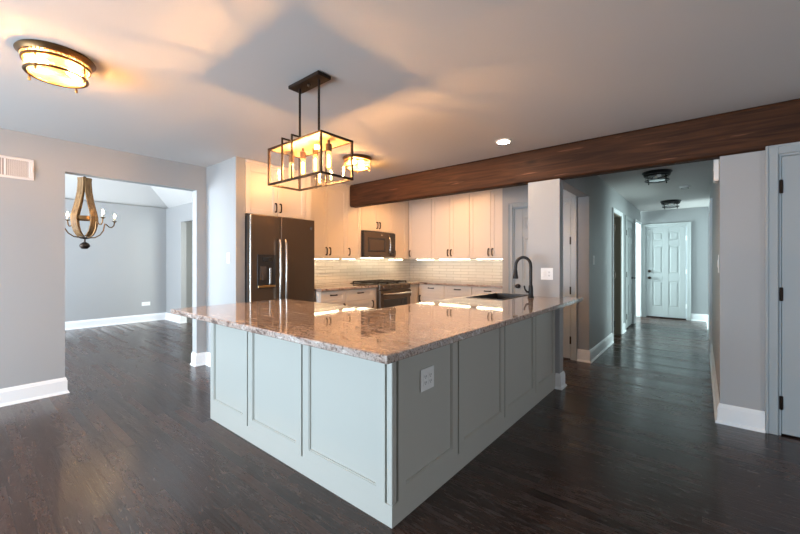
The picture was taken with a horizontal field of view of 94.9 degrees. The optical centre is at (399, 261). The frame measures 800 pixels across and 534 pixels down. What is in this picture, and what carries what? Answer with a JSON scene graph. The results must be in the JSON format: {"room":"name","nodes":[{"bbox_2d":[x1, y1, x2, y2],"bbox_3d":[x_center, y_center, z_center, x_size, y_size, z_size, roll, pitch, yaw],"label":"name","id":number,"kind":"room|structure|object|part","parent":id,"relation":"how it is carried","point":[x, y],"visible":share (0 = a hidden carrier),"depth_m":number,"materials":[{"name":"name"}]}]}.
{"room":"kitchen","nodes":[
{"label":"kitchen","id":0,"kind":"room"},
{"bbox_2d":[0,128,205,388],"bbox_3d":[-3.989,0.045,2.691,0.120,2.430,5.090,0,0,39],"label":"wall","id":1,"kind":"structure","parent":0,"point":[32,213],"depth_m":3.42,"materials":[{"name":"grey paint"}]},
{"bbox_2d":[0,155,33,180],"bbox_3d":[-3.482,-0.839,3.195,0.021,0.190,0.423,0,0,39],"label":"air vent","id":2,"kind":"object","parent":1,"relation":"in","point":[10,167],"visible":1,"depth_m":3.27,"materials":[{"name":"white metal"}]},
{"bbox_2d":[0,352,209,406],"bbox_3d":[-3.689,1.184,2.445,0.895,0.152,5.090,0,0,39],"label":"baseboard","id":3,"kind":"structure","parent":1,"relation":"attached to","point":[54,387],"depth_m":3.39,"materials":[{"name":"white wood"}]},
{"bbox_2d":[65,199,191,321],"bbox_3d":[-6.274,0.045,6.777,0.100,2.430,6.700,0,0,39],"label":"wall","id":4,"kind":"structure","parent":0,"point":[122,268],"depth_m":7.42,"materials":[{"name":"grey paint"}]},
{"bbox_2d":[65,312,186,329],"bbox_3d":[-6.357,1.184,5.920,0.860,0.152,5.070,0,0,39],"label":"baseboard","id":5,"kind":"structure","parent":4,"relation":"attached to","point":[70,325],"depth_m":7.46,"materials":[{"name":"white wood"}]},
{"bbox_2d":[142,302,149,305],"bbox_3d":[-5.381,0.885,7.776,0.009,0.080,0.155,0,0,39],"label":"wall outlet","id":6,"kind":"object","parent":4,"relation":"attached to","point":[143,303],"visible":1,"depth_m":7.77,"materials":[{"name":"white plastic"}]},
{"bbox_2d":[166,202,191,315],"bbox_3d":[-3.469,0.045,6.763,4.250,2.430,0.100,0,0,39],"label":"wall","id":7,"kind":"structure","parent":0,"point":[177,217],"depth_m":7.70,"materials":[{"name":"grey paint"}]},
{"bbox_2d":[206,156,244,352],"bbox_3d":[-2.072,0.045,4.341,0.745,2.430,0.105,0,0,39],"label":"wall","id":8,"kind":"structure","parent":0,"point":[225,180],"depth_m":4.24,"materials":[{"name":"grey paint"}]},
{"bbox_2d":[227,253,229,262],"bbox_3d":[-1.952,-0.045,4.168,0.075,0.118,0.010,0,0,39],"label":"light switch","id":9,"kind":"object","parent":8,"relation":"attached to","point":[228,254],"visible":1,"depth_m":4.16,"materials":[{"name":"white plastic"}]},
{"bbox_2d":[0,0,799,210],"bbox_3d":[0.343,-1.726,4.444,13.316,1.112,13.500,0,0,39],"label":"ceiling","id":10,"kind":"structure","parent":0,"point":[415,86],"depth_m":2.33,"materials":[{"name":"grey paint"}]},
{"bbox_2d":[13,39,95,92],"bbox_3d":[-1.952,-1.097,2.090,0.345,0.143,0.345,0,0,22],"label":"ceiling light","id":11,"kind":"object","parent":10,"relation":"attached to","point":[35,53],"visible":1,"depth_m":2.04,"materials":[{"name":"gold metal"}]},
{"bbox_3d":[-1.983,-1.104,2.014,0.053,0.048,0.073,0,0,22],"label":"bulb","id":12,"kind":"part","parent":11,"relation":"part of","materials":[{"name":"orange"}]},
{"bbox_3d":[-1.921,-1.104,2.165,0.053,0.048,0.073,0,0,22],"label":"bulb","id":13,"kind":"part","parent":11,"relation":"part of","materials":[{"name":"orange"}]},
{"bbox_2d":[65,176,116,248],"bbox_3d":[-4.564,-1.208,5.313,0.630,2.045,0.630,0,0,-25],"label":"chandelier","id":14,"kind":"object","parent":10,"relation":"hanging from","point":[84,184],"visible":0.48,"depth_m":5.26,"materials":[{"name":"brown wood"}]},
{"bbox_3d":[-4.350,-0.480,5.233,0.359,0.273,0.017,0,0,20],"label":"arm","id":15,"kind":"part","parent":14,"relation":"part of","materials":[{"name":"gold metal"}]},
{"bbox_3d":[-4.484,-0.480,5.527,0.017,0.273,0.359,0,0,20],"label":"arm","id":16,"kind":"part","parent":14,"relation":"part of","materials":[{"name":"gold metal"}]},
{"bbox_2d":[268,70,352,190],"bbox_3d":[-0.587,-0.839,2.372,0.559,0.660,0.276,0,0,39],"label":"pendant light","id":17,"kind":"object","parent":10,"relation":"hanging from","point":[319,141],"visible":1,"depth_m":2.32,"materials":[{"name":"brown metal"}]},
{"bbox_2d":[289,152,293,177],"bbox_3d":[-0.738,-0.657,2.496,0.038,0.179,0.038,0,0,39],"label":"bulb","id":18,"kind":"object","parent":17,"relation":"attached to","point":[289,152],"depth_m":2.48,"materials":[{"name":"white glass"}]},
{"bbox_3d":[-0.664,-0.951,2.435,0.015,0.391,0.015,0,0,39],"label":"stem","id":19,"kind":"part","parent":17,"relation":"part of","materials":[{"name":"brown metal"}]},
{"bbox_2d":[300,148,305,174],"bbox_3d":[-0.637,-0.657,2.413,0.038,0.179,0.038,0,0,39],"label":"bulb","id":20,"kind":"object","parent":17,"relation":"attached to","point":[302,154],"depth_m":2.40,"materials":[{"name":"white glass"}]},
{"bbox_3d":[-0.587,-0.633,2.372,0.559,0.248,0.255,0,0,39],"label":"frame","id":21,"kind":"part","parent":17,"relation":"part of","materials":[{"name":"brown metal"}]},
{"bbox_3d":[-0.587,-0.750,2.372,0.533,0.006,0.229,0,0,39],"label":"plate","id":22,"kind":"part","parent":17,"relation":"part of","materials":[{"name":"beige"}]},
{"bbox_2d":[312,144,317,171],"bbox_3d":[-0.537,-0.657,2.330,0.038,0.179,0.038,0,0,39],"label":"bulb","id":23,"kind":"object","parent":17,"relation":"attached to","point":[314,150],"depth_m":2.32,"materials":[{"name":"white glass"}]},
{"bbox_3d":[-0.510,-0.951,2.308,0.015,0.391,0.015,0,0,39],"label":"stem","id":24,"kind":"part","parent":17,"relation":"part of","materials":[{"name":"brown metal"}]},
{"bbox_2d":[326,140,331,168],"bbox_3d":[-0.437,-0.657,2.248,0.038,0.179,0.038,0,0,39],"label":"bulb","id":25,"kind":"object","parent":17,"relation":"attached to","point":[328,145],"depth_m":2.23,"materials":[{"name":"white glass"}]},
{"bbox_2d":[342,154,371,173],"bbox_3d":[-0.480,-1.097,4.124,0.331,0.143,0.331,0,0,22],"label":"ceiling light","id":26,"kind":"object","parent":10,"relation":"attached to","point":[360,160],"visible":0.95,"depth_m":4.04,"materials":[{"name":"white glass"}]},
{"bbox_2d":[495,139,511,143],"bbox_3d":[1.003,-1.165,3.558,0.156,0.009,0.156,0,0,39],"label":"recessed light","id":27,"kind":"object","parent":10,"relation":"in","point":[500,141],"visible":1,"depth_m":3.55,"materials":[{"name":"white plastic"}]},
{"bbox_2d":[350,98,799,207],"bbox_3d":[2.412,-0.999,3.036,8.131,0.338,0.143,0,0,39],"label":"ceiling beam","id":28,"kind":"structure","parent":10,"relation":"attached to","point":[753,129],"depth_m":3.36,"materials":[{"name":"brown wood"}]},
{"bbox_2d":[642,169,672,184],"bbox_3d":[3.336,-1.097,4.766,0.331,0.143,0.331,0,0,22],"label":"ceiling light","id":29,"kind":"object","parent":10,"relation":"attached to","point":[656,174],"visible":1,"depth_m":4.70,"materials":[{"name":"black metal"}]},
{"bbox_2d":[660,199,681,208],"bbox_3d":[5.183,-1.097,7.027,0.338,0.143,0.338,0,0,22],"label":"ceiling light","id":30,"kind":"object","parent":10,"relation":"attached to","point":[669,203],"visible":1,"depth_m":6.98,"materials":[{"name":"black metal"}]},
{"bbox_2d":[679,185,690,188],"bbox_3d":[4.387,-1.149,5.650,0.140,0.039,0.140,0,0,39],"label":"smoke detector","id":31,"kind":"object","parent":10,"relation":"attached to","point":[683,186],"visible":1,"depth_m":5.61,"materials":[{"name":"white plastic"}]},
{"bbox_2d":[0,316,799,533],"bbox_3d":[0.310,1.310,4.471,13.400,0.100,13.500,0,0,39],"label":"floor","id":32,"kind":"structure","parent":0,"point":[632,443],"depth_m":2.26,"materials":[{"name":"brown wood"}]},
{"bbox_2d":[245,214,313,301],"bbox_3d":[-1.666,0.360,4.664,0.852,1.800,0.888,0,0,39],"label":"refrigerator","id":33,"kind":"object","parent":32,"relation":"on","point":[279,251],"visible":0.54,"depth_m":4.34,"materials":[{"name":"black metal"}]},
{"bbox_3d":[-1.674,0.010,4.110,0.023,1.080,0.022,0,0,39],"label":"edge trim","id":34,"kind":"part","parent":33,"relation":"part of","materials":[{"name":"silver metal"}]},
{"bbox_3d":[-1.578,0.010,4.268,0.070,1.100,0.389,0,0,39],"label":"door","id":35,"kind":"part","parent":33,"relation":"part of","materials":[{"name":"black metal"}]},
{"bbox_3d":[-1.547,0.110,4.250,0.006,0.390,0.230,0,0,39],"label":"dispenser panel","id":36,"kind":"part","parent":33,"relation":"part of","materials":[{"name":"black plastic"}]},
{"bbox_3d":[-1.511,0.165,4.283,0.009,0.190,0.027,0,0,39],"label":"dispenser lever","id":37,"kind":"part","parent":33,"relation":"part of","materials":[{"name":"silver metal"}]},
{"bbox_3d":[-1.423,0.100,4.345,0.072,0.746,0.027,0,0,39],"label":"handle","id":38,"kind":"part","parent":33,"relation":"part of","materials":[{"name":"silver metal"}]},
{"bbox_3d":[-1.373,0.100,4.407,0.072,0.746,0.027,0,0,39],"label":"handle","id":39,"kind":"part","parent":33,"relation":"part of","materials":[{"name":"silver metal"}]},
{"bbox_3d":[-1.294,0.010,4.614,0.070,1.100,0.493,0,0,39],"label":"door","id":40,"kind":"part","parent":33,"relation":"part of","materials":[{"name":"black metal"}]},
{"bbox_2d":[314,290,345,305],"bbox_3d":[-1.110,0.824,5.106,0.639,0.872,0.436,0,0,39],"label":"base cabinet","id":41,"kind":"object","parent":32,"relation":"on","point":[329,297],"visible":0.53,"depth_m":4.90,"materials":[{"name":"beige wood"}]},
{"bbox_3d":[-0.901,0.471,4.934,0.020,0.153,0.432,0,0,39],"label":"drawer","id":42,"kind":"part","parent":41,"relation":"part of","materials":[{"name":"beige wood"}]},
{"bbox_2d":[314,284,377,291],"bbox_3d":[-0.924,0.368,5.353,0.644,0.036,1.072,0,0,39],"label":"countertop","id":43,"kind":"structure","parent":41,"relation":"on","point":[335,287],"depth_m":5.24,"materials":[{"name":"stone"}]},
{"bbox_2d":[345,288,375,308],"bbox_3d":[-0.771,0.824,5.519,0.639,0.872,0.624,0,0,39],"label":"base cabinet","id":44,"kind":"object","parent":32,"relation":"on","point":[366,297],"visible":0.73,"depth_m":5.34,"materials":[{"name":"beige wood"}]},
{"bbox_3d":[-0.583,0.471,5.321,0.020,0.153,0.554,0,0,39],"label":"drawer","id":45,"kind":"part","parent":44,"relation":"part of","materials":[{"name":"beige wood"}]},
{"bbox_3d":[-0.583,0.852,5.321,0.020,0.596,0.554,0,0,39],"label":"door","id":46,"kind":"part","parent":44,"relation":"part of","materials":[{"name":"beige wood"}]},
{"bbox_2d":[350,279,411,308],"bbox_3d":[-0.287,0.784,6.023,0.740,0.952,0.756,0,0,39],"label":"gas range","id":47,"kind":"object","parent":32,"relation":"on","point":[389,293],"visible":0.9,"depth_m":5.81,"materials":[{"name":"black metal"}]},
{"bbox_2d":[350,282,407,284],"bbox_3d":[-0.329,0.354,6.058,0.630,0.020,0.756,0,0,39],"label":"cooktop","id":48,"kind":"object","parent":47,"relation":"in","point":[367,283],"depth_m":5.87,"materials":[{"name":"black metal"}]},
{"bbox_3d":[-0.080,0.733,5.853,0.043,0.575,0.748,0,0,39],"label":"oven door","id":49,"kind":"part","parent":47,"relation":"part of","materials":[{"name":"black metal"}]},
{"bbox_3d":[-0.080,0.392,5.853,0.044,0.087,0.756,0,0,39],"label":"control panel","id":50,"kind":"part","parent":47,"relation":"part of","materials":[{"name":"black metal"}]},
{"bbox_3d":[-0.032,0.495,5.813,0.080,0.029,0.684,0,0,39],"label":"handle","id":51,"kind":"part","parent":47,"relation":"part of","materials":[{"name":"silver metal"}]},
{"bbox_2d":[210,310,554,527],"bbox_3d":[0.049,0.823,3.358,1.930,0.874,2.620,0,0,39],"label":"base cabinet","id":52,"kind":"object","parent":32,"relation":"on","point":[365,431],"visible":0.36,"depth_m":2.17,"materials":[{"name":"grey wood"}]},
{"bbox_3d":[-1.299,0.771,2.783,0.579,0.769,0.018,0,0,39],"label":"panel","id":53,"kind":"part","parent":52,"relation":"part of","materials":[{"name":"grey wood"}]},
{"bbox_3d":[-0.823,0.771,2.392,0.622,0.769,0.018,0,0,39],"label":"panel","id":54,"kind":"part","parent":52,"relation":"part of","materials":[{"name":"grey wood"}]},
{"bbox_3d":[-0.320,0.771,1.977,0.653,0.769,0.018,0,0,39],"label":"panel","id":55,"kind":"part","parent":52,"relation":"part of","materials":[{"name":"grey wood"}]},
{"bbox_2d":[170,292,582,363],"bbox_3d":[0.049,0.367,3.180,2.155,0.034,2.925,0,0,39],"label":"countertop","id":56,"kind":"structure","parent":52,"relation":"on","point":[387,335],"depth_m":2.20,"materials":[{"name":"stone"}]},
{"bbox_2d":[466,293,526,299],"bbox_3d":[1.006,0.453,3.743,0.375,0.214,0.675,0,0,39],"label":"sink","id":57,"kind":"object","parent":56,"relation":"in","point":[494,296],"visible":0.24,"depth_m":3.96,"materials":[{"name":"black metal"}]},
{"bbox_2d":[513,256,533,297],"bbox_3d":[1.212,0.144,3.615,0.209,0.409,0.066,0,0,39],"label":"faucet","id":58,"kind":"object","parent":56,"relation":"on","point":[515,275],"visible":1,"depth_m":3.57,"materials":[{"name":"black metal"}]},
{"bbox_3d":[1.213,0.084,3.618,0.180,0.289,0.029,0,0,39],"label":"spout","id":59,"kind":"part","parent":58,"relation":"part of","materials":[{"name":"black metal"}]},
{"bbox_3d":[-0.040,0.771,1.757,0.034,0.769,0.034,0,0,39],"label":"corner post","id":60,"kind":"part","parent":52,"relation":"part of","materials":[{"name":"grey wood"}]},
{"bbox_2d":[420,365,433,391],"bbox_3d":[0.148,0.624,1.964,0.009,0.118,0.122,0,0,39],"label":"wall outlet","id":61,"kind":"object","parent":52,"relation":"attached to","point":[427,374],"visible":1,"depth_m":1.96,"materials":[{"name":"white plastic"}]},
{"bbox_2d":[423,373,426,385],"bbox_3d":[0.134,0.624,1.945,0.004,0.066,0.033,0,0,39],"label":"receptacle","id":62,"kind":"object","parent":61,"relation":"attached to","point":[424,374],"depth_m":1.94,"materials":[{"name":"grey plastic"}]},
{"bbox_2d":[428,371,431,383],"bbox_3d":[0.164,0.624,1.981,0.004,0.066,0.033,0,0,39],"label":"receptacle","id":63,"kind":"object","parent":61,"relation":"attached to","point":[429,372],"depth_m":1.98,"materials":[{"name":"grey plastic"}]},
{"bbox_3d":[0.162,0.771,1.991,0.018,0.769,0.556,0,0,39],"label":"panel","id":64,"kind":"part","parent":52,"relation":"part of","materials":[{"name":"grey wood"}]},
{"bbox_3d":[0.558,0.771,2.472,0.018,0.769,0.659,0,0,39],"label":"panel","id":65,"kind":"part","parent":52,"relation":"part of","materials":[{"name":"grey wood"}]},
{"bbox_3d":[0.981,0.771,2.987,0.018,0.769,0.645,0,0,39],"label":"panel","id":66,"kind":"part","parent":52,"relation":"part of","materials":[{"name":"grey wood"}]},
{"bbox_3d":[1.368,0.771,3.458,0.018,0.769,0.544,0,0,39],"label":"panel","id":67,"kind":"part","parent":52,"relation":"part of","materials":[{"name":"grey wood"}]},
{"bbox_2d":[408,284,418,303],"bbox_3d":[0.013,0.824,6.473,0.639,0.872,0.302,0,0,39],"label":"base cabinet","id":68,"kind":"object","parent":32,"relation":"on","point":[414,295],"visible":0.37,"depth_m":6.33,"materials":[{"name":"beige wood"}]},
{"bbox_2d":[419,284,444,302],"bbox_3d":[0.690,0.824,6.444,0.517,0.872,0.589,0,0,39],"label":"base cabinet","id":69,"kind":"object","parent":32,"relation":"on","point":[427,292],"visible":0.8,"depth_m":6.25,"materials":[{"name":"beige wood"}]},
{"bbox_3d":[0.534,0.471,6.254,0.513,0.153,0.020,0,0,39],"label":"drawer","id":70,"kind":"part","parent":69,"relation":"part of","materials":[{"name":"beige wood"}]},
{"bbox_3d":[0.534,0.852,6.254,0.513,0.596,0.020,0,0,39],"label":"door","id":71,"kind":"part","parent":69,"relation":"part of","materials":[{"name":"beige wood"}]},
{"bbox_2d":[444,285,471,298],"bbox_3d":[1.090,0.824,6.115,0.508,0.872,0.589,0,0,39],"label":"base cabinet","id":72,"kind":"object","parent":32,"relation":"on","point":[449,291],"visible":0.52,"depth_m":5.93,"materials":[{"name":"beige wood"}]},
{"bbox_3d":[0.934,0.852,5.925,0.504,0.596,0.020,0,0,39],"label":"door","id":73,"kind":"part","parent":72,"relation":"part of","materials":[{"name":"beige wood"}]},
{"bbox_2d":[472,287,501,294],"bbox_3d":[1.498,0.824,5.780,0.538,0.872,0.589,0,0,39],"label":"base cabinet","id":74,"kind":"object","parent":32,"relation":"on","point":[475,290],"visible":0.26,"depth_m":5.63,"materials":[{"name":"beige wood"}]},
{"bbox_2d":[406,280,501,287],"bbox_3d":[0.776,0.368,6.200,2.196,0.036,0.848,0,0,39],"label":"countertop","id":75,"kind":"structure","parent":74,"relation":"on","point":[412,282],"depth_m":5.99,"materials":[{"name":"stone"}]},
{"bbox_2d":[528,179,562,373],"bbox_3d":[1.501,0.216,3.789,0.315,2.088,0.120,0,0,39],"label":"wall column","id":76,"kind":"structure","parent":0,"point":[545,198],"depth_m":3.72,"materials":[{"name":"grey paint"}]},
{"bbox_2d":[541,268,552,279],"bbox_3d":[1.486,0.120,3.716,0.120,0.120,0.010,0,0,39],"label":"wall switch","id":77,"kind":"object","parent":76,"relation":"attached to","point":[546,273],"visible":1,"depth_m":3.71,"materials":[{"name":"white plastic"}]},
{"bbox_2d":[555,371,566,389],"bbox_3d":[1.512,1.184,3.780,0.345,0.152,0.180,0,0,39],"label":"baseboard","id":78,"kind":"structure","parent":76,"relation":"attached to","point":[560,384],"depth_m":3.65,"materials":[{"name":"white wood"}]},
{"bbox_2d":[502,176,590,349],"bbox_3d":[2.139,0.045,5.219,1.145,2.430,0.660,0,0,39],"label":"wall","id":79,"kind":"structure","parent":0,"point":[516,194],"depth_m":4.67,"materials":[{"name":"grey paint"}]},
{"bbox_2d":[508,196,576,360],"bbox_3d":[1.927,0.212,4.996,0.912,2.096,0.174,0,0,39],"label":"door","id":80,"kind":"structure","parent":79,"relation":"in","point":[517,217],"depth_m":4.79,"materials":[{"name":"grey paint"}]},
{"bbox_2d":[563,176,640,348],"bbox_3d":[3.558,0.045,6.137,0.120,2.430,6.100,0,0,39],"label":"wall","id":81,"kind":"structure","parent":0,"point":[604,197],"depth_m":5.16,"materials":[{"name":"grey paint"}]},
{"bbox_2d":[625,215,634,327],"bbox_3d":[4.417,0.202,7.127,0.191,2.116,1.032,0,0,39],"label":"door","id":82,"kind":"structure","parent":81,"relation":"in","point":[629,226],"depth_m":7.18,"materials":[{"name":"grey paint"}]},
{"bbox_2d":[634,219,641,320],"bbox_3d":[5.196,0.179,8.111,0.144,2.161,1.032,0,0,39],"label":"trim","id":83,"kind":"structure","parent":81,"relation":"attached to","point":[637,227],"depth_m":8.46,"materials":[{"name":"white wood"}]},
{"bbox_2d":[577,313,765,432],"bbox_3d":[3.238,1.184,6.329,3.762,0.152,6.310,0,0,39],"label":"baseboard","id":84,"kind":"structure","parent":81,"relation":"attached to","point":[730,415],"depth_m":2.88,"materials":[{"name":"white wood"}]},
{"bbox_2d":[641,206,708,314],"bbox_3d":[5.190,0.045,8.886,3.730,2.430,0.120,0,0,39],"label":"wall","id":85,"kind":"structure","parent":0,"point":[698,216],"depth_m":7.86,"materials":[{"name":"grey paint"}]},
{"bbox_2d":[642,222,690,320],"bbox_3d":[5.952,0.197,8.219,0.887,2.126,0.182,0,0,39],"label":"door","id":86,"kind":"structure","parent":85,"relation":"in","point":[666,247],"depth_m":8.19,"materials":[{"name":"grey paint"}]},
{"bbox_2d":[709,174,718,391],"bbox_3d":[4.590,0.045,5.314,0.120,2.430,6.160,0,0,39],"label":"wall","id":87,"kind":"structure","parent":0,"point":[714,192],"depth_m":3.81,"materials":[{"name":"grey paint"}]},
{"bbox_2d":[708,198,711,352],"bbox_3d":[4.694,0.197,5.462,0.146,2.126,1.332,0,0,39],"label":"trim","id":88,"kind":"structure","parent":87,"relation":"attached to","point":[710,201],"depth_m":4.99,"materials":[{"name":"white wood"}]},
{"bbox_2d":[713,159,718,182],"bbox_3d":[2.611,-0.760,3.032,0.036,0.200,0.120,0,0,39],"label":"door chime","id":89,"kind":"object","parent":87,"relation":"attached to","point":[716,161],"visible":0.82,"depth_m":2.99,"materials":[{"name":"white plastic"}]},
{"bbox_2d":[719,150,764,410],"bbox_3d":[4.090,0.045,1.738,3.890,2.430,0.240,0,0,39],"label":"wall","id":90,"kind":"structure","parent":0,"point":[741,176],"depth_m":2.80,"materials":[{"name":"grey paint"}]},
{"bbox_2d":[765,142,799,436],"bbox_3d":[3.093,0.204,2.439,0.952,2.111,0.184,0,0,39],"label":"door","id":91,"kind":"structure","parent":90,"relation":"in","point":[782,161],"depth_m":2.66,"materials":[{"name":"grey paint"}]},
{"bbox_3d":[1.138,0.045,6.548,2.340,2.430,0.120,0,0,39],"label":"wall","id":92,"kind":"structure","parent":0,"visible":0},
{"bbox_2d":[409,198,431,258],"bbox_3d":[0.474,-0.611,6.712,0.502,1.112,0.449,0,0,39],"label":"upper cabinet","id":93,"kind":"object","parent":92,"relation":"attached to","point":[420,210],"visible":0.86,"depth_m":6.57,"materials":[{"name":"beige wood"}]},
{"bbox_2d":[432,193,469,258],"bbox_3d":[0.955,-0.611,6.317,0.733,1.112,0.449,0,0,39],"label":"upper cabinet","id":94,"kind":"object","parent":92,"relation":"attached to","point":[450,213],"visible":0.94,"depth_m":6.15,"materials":[{"name":"beige wood"}]},
{"bbox_3d":[0.701,-0.580,6.298,0.364,1.041,0.020,0,0,39],"label":"door","id":95,"kind":"part","parent":94,"relation":"part of","materials":[{"name":"beige wood"}]},
{"bbox_3d":[0.962,-1.134,6.325,0.733,0.066,0.428,0,0,39],"label":"crown","id":96,"kind":"part","parent":94,"relation":"part of","materials":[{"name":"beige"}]},
{"bbox_2d":[439,259,469,259],"bbox_3d":[0.928,-0.048,6.277,0.620,0.014,0.035,0,0,39],"label":"light","id":97,"kind":"object","parent":94,"relation":"attached to","point":[439,259],"visible":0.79,"depth_m":6.27,"materials":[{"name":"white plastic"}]},
{"bbox_3d":[0.985,-0.580,6.064,0.364,1.041,0.020,0,0,39],"label":"door","id":98,"kind":"part","parent":94,"relation":"part of","materials":[{"name":"beige wood"}]},
{"bbox_2d":[410,259,501,282],"bbox_3d":[1.050,0.104,6.534,2.198,0.488,0.011,0,0,39],"label":"wall","id":99,"kind":"structure","parent":92,"relation":"attached to","point":[472,270],"depth_m":6.53,"materials":[{"name":"tile"}]},
{"bbox_2d":[470,188,501,258],"bbox_3d":[1.497,-0.611,5.871,0.663,1.112,0.449,0,0,39],"label":"upper cabinet","id":100,"kind":"object","parent":92,"relation":"attached to","point":[485,206],"visible":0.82,"depth_m":5.76,"materials":[{"name":"beige wood"}]},
{"bbox_3d":[1.272,-0.580,5.829,0.366,1.041,0.020,0,0,39],"label":"door","id":101,"kind":"part","parent":100,"relation":"part of","materials":[{"name":"beige wood"}]},
{"bbox_3d":[1.504,-1.134,5.879,0.663,0.066,0.428,0,0,39],"label":"crown","id":102,"kind":"part","parent":100,"relation":"part of","materials":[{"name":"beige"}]},
{"bbox_3d":[1.528,-0.580,5.618,0.291,1.041,0.020,0,0,39],"label":"door","id":103,"kind":"part","parent":100,"relation":"part of","materials":[{"name":"beige wood"}]},
{"bbox_3d":[-1.073,0.045,6.016,0.400,2.430,3.750,0,0,39],"label":"wall","id":104,"kind":"structure","parent":0,"visible":0},
{"bbox_2d":[245,159,310,219],"bbox_3d":[-1.723,-0.860,4.715,0.759,0.615,0.904,0,0,39],"label":"upper cabinet","id":105,"kind":"object","parent":104,"relation":"attached to","point":[261,198],"visible":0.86,"depth_m":4.42,"materials":[{"name":"beige wood"}]},
{"bbox_3d":[-1.625,-0.828,4.314,0.020,0.544,0.406,0,0,39],"label":"door","id":106,"kind":"part","parent":105,"relation":"part of","materials":[{"name":"beige wood"}]},
{"bbox_3d":[-1.731,-1.134,4.722,0.738,0.066,0.903,0,0,39],"label":"crown","id":107,"kind":"part","parent":105,"relation":"part of","materials":[{"name":"beige wood"}]},
{"bbox_3d":[-1.365,-0.828,4.631,0.020,0.544,0.406,0,0,39],"label":"door","id":108,"kind":"part","parent":105,"relation":"part of","materials":[{"name":"beige wood"}]},
{"bbox_2d":[314,258,409,284],"bbox_3d":[-0.655,0.104,6.199,0.011,0.488,2.672,0,0,39],"label":"wall","id":109,"kind":"structure","parent":104,"relation":"attached to","point":[326,271],"depth_m":6.14,"materials":[{"name":"tile"}]},
{"bbox_2d":[311,177,347,257],"bbox_3d":[-1.137,-0.611,5.353,0.334,1.112,0.743,0,0,39],"label":"upper cabinet","id":110,"kind":"object","parent":109,"relation":"attached to","point":[328,203],"visible":0.73,"depth_m":5.30,"materials":[{"name":"beige wood"}]},
{"bbox_3d":[-1.164,-0.580,5.134,0.020,1.041,0.368,0,0,39],"label":"door","id":111,"kind":"part","parent":110,"relation":"part of","materials":[{"name":"beige wood"}]},
{"bbox_3d":[-1.145,-1.134,5.360,0.313,0.066,0.743,0,0,39],"label":"crown","id":112,"kind":"part","parent":110,"relation":"part of","materials":[{"name":"beige wood"}]},
{"bbox_3d":[-0.927,-0.580,5.422,0.020,1.041,0.368,0,0,39],"label":"door","id":113,"kind":"part","parent":110,"relation":"part of","materials":[{"name":"beige wood"}]},
{"bbox_2d":[339,185,360,258],"bbox_3d":[-0.805,-0.611,5.757,0.334,1.112,0.298,0,0,39],"label":"upper cabinet","id":114,"kind":"object","parent":109,"relation":"attached to","point":[353,214],"visible":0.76,"depth_m":5.67,"materials":[{"name":"beige wood"}]},
{"bbox_3d":[-0.713,-0.580,5.682,0.020,1.041,0.296,0,0,39],"label":"door","id":115,"kind":"part","parent":114,"relation":"part of","materials":[{"name":"beige wood"}]},
{"bbox_2d":[381,201,408,258],"bbox_3d":[-0.080,-0.611,6.639,0.334,1.112,0.444,0,0,39],"label":"upper cabinet","id":116,"kind":"object","parent":109,"relation":"attached to","point":[400,209],"visible":0.63,"depth_m":6.58,"materials":[{"name":"beige wood"}]},
{"bbox_3d":[-0.010,-0.580,6.538,0.020,1.041,0.376,0,0,39],"label":"door","id":117,"kind":"part","parent":116,"relation":"part of","materials":[{"name":"beige wood"}]},
{"bbox_2d":[361,203,392,232],"bbox_3d":[-0.465,-0.836,6.170,0.334,0.662,0.758,0,0,39],"label":"upper cabinet","id":118,"kind":"object","parent":104,"relation":"attached to","point":[376,218],"visible":0.56,"depth_m":6.09,"materials":[{"name":"beige wood"}]},
{"bbox_3d":[-0.495,-0.804,5.948,0.020,0.591,0.376,0,0,39],"label":"door","id":119,"kind":"part","parent":118,"relation":"part of","materials":[{"name":"beige wood"}]},
{"bbox_2d":[361,230,394,257],"bbox_3d":[-0.427,-0.287,6.139,0.412,0.418,0.754,0,0,39],"label":"microwave","id":120,"kind":"object","parent":118,"relation":"attached to","point":[373,244],"visible":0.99,"depth_m":5.99,"materials":[{"name":"black metal"}]},
{"bbox_3d":[-0.373,-0.296,5.995,0.021,0.376,0.598,0,0,39],"label":"door","id":121,"kind":"part","parent":120,"relation":"part of","materials":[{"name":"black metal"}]},
{"bbox_3d":[-0.134,-0.296,6.286,0.021,0.376,0.149,0,0,39],"label":"control panel","id":122,"kind":"part","parent":120,"relation":"part of","materials":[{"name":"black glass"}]},
{"bbox_3d":[-0.254,-0.804,6.242,0.020,0.591,0.376,0,0,39],"label":"door","id":123,"kind":"part","parent":118,"relation":"part of","materials":[{"name":"beige wood"}]},
{"bbox_3d":[3.090,0.045,6.521,1.090,2.430,1.200,0,0,39],"label":"wall","id":124,"kind":"structure","parent":0,"visible":0},
{"bbox_2d":[612,207,622,340],"bbox_3d":[3.270,0.202,6.374,0.936,2.116,0.892,0,0,39],"label":"door frame","id":125,"kind":"structure","parent":124,"relation":"in","point":[617,216],"depth_m":6.39,"materials":[{"name":"white wood"}]}
]}

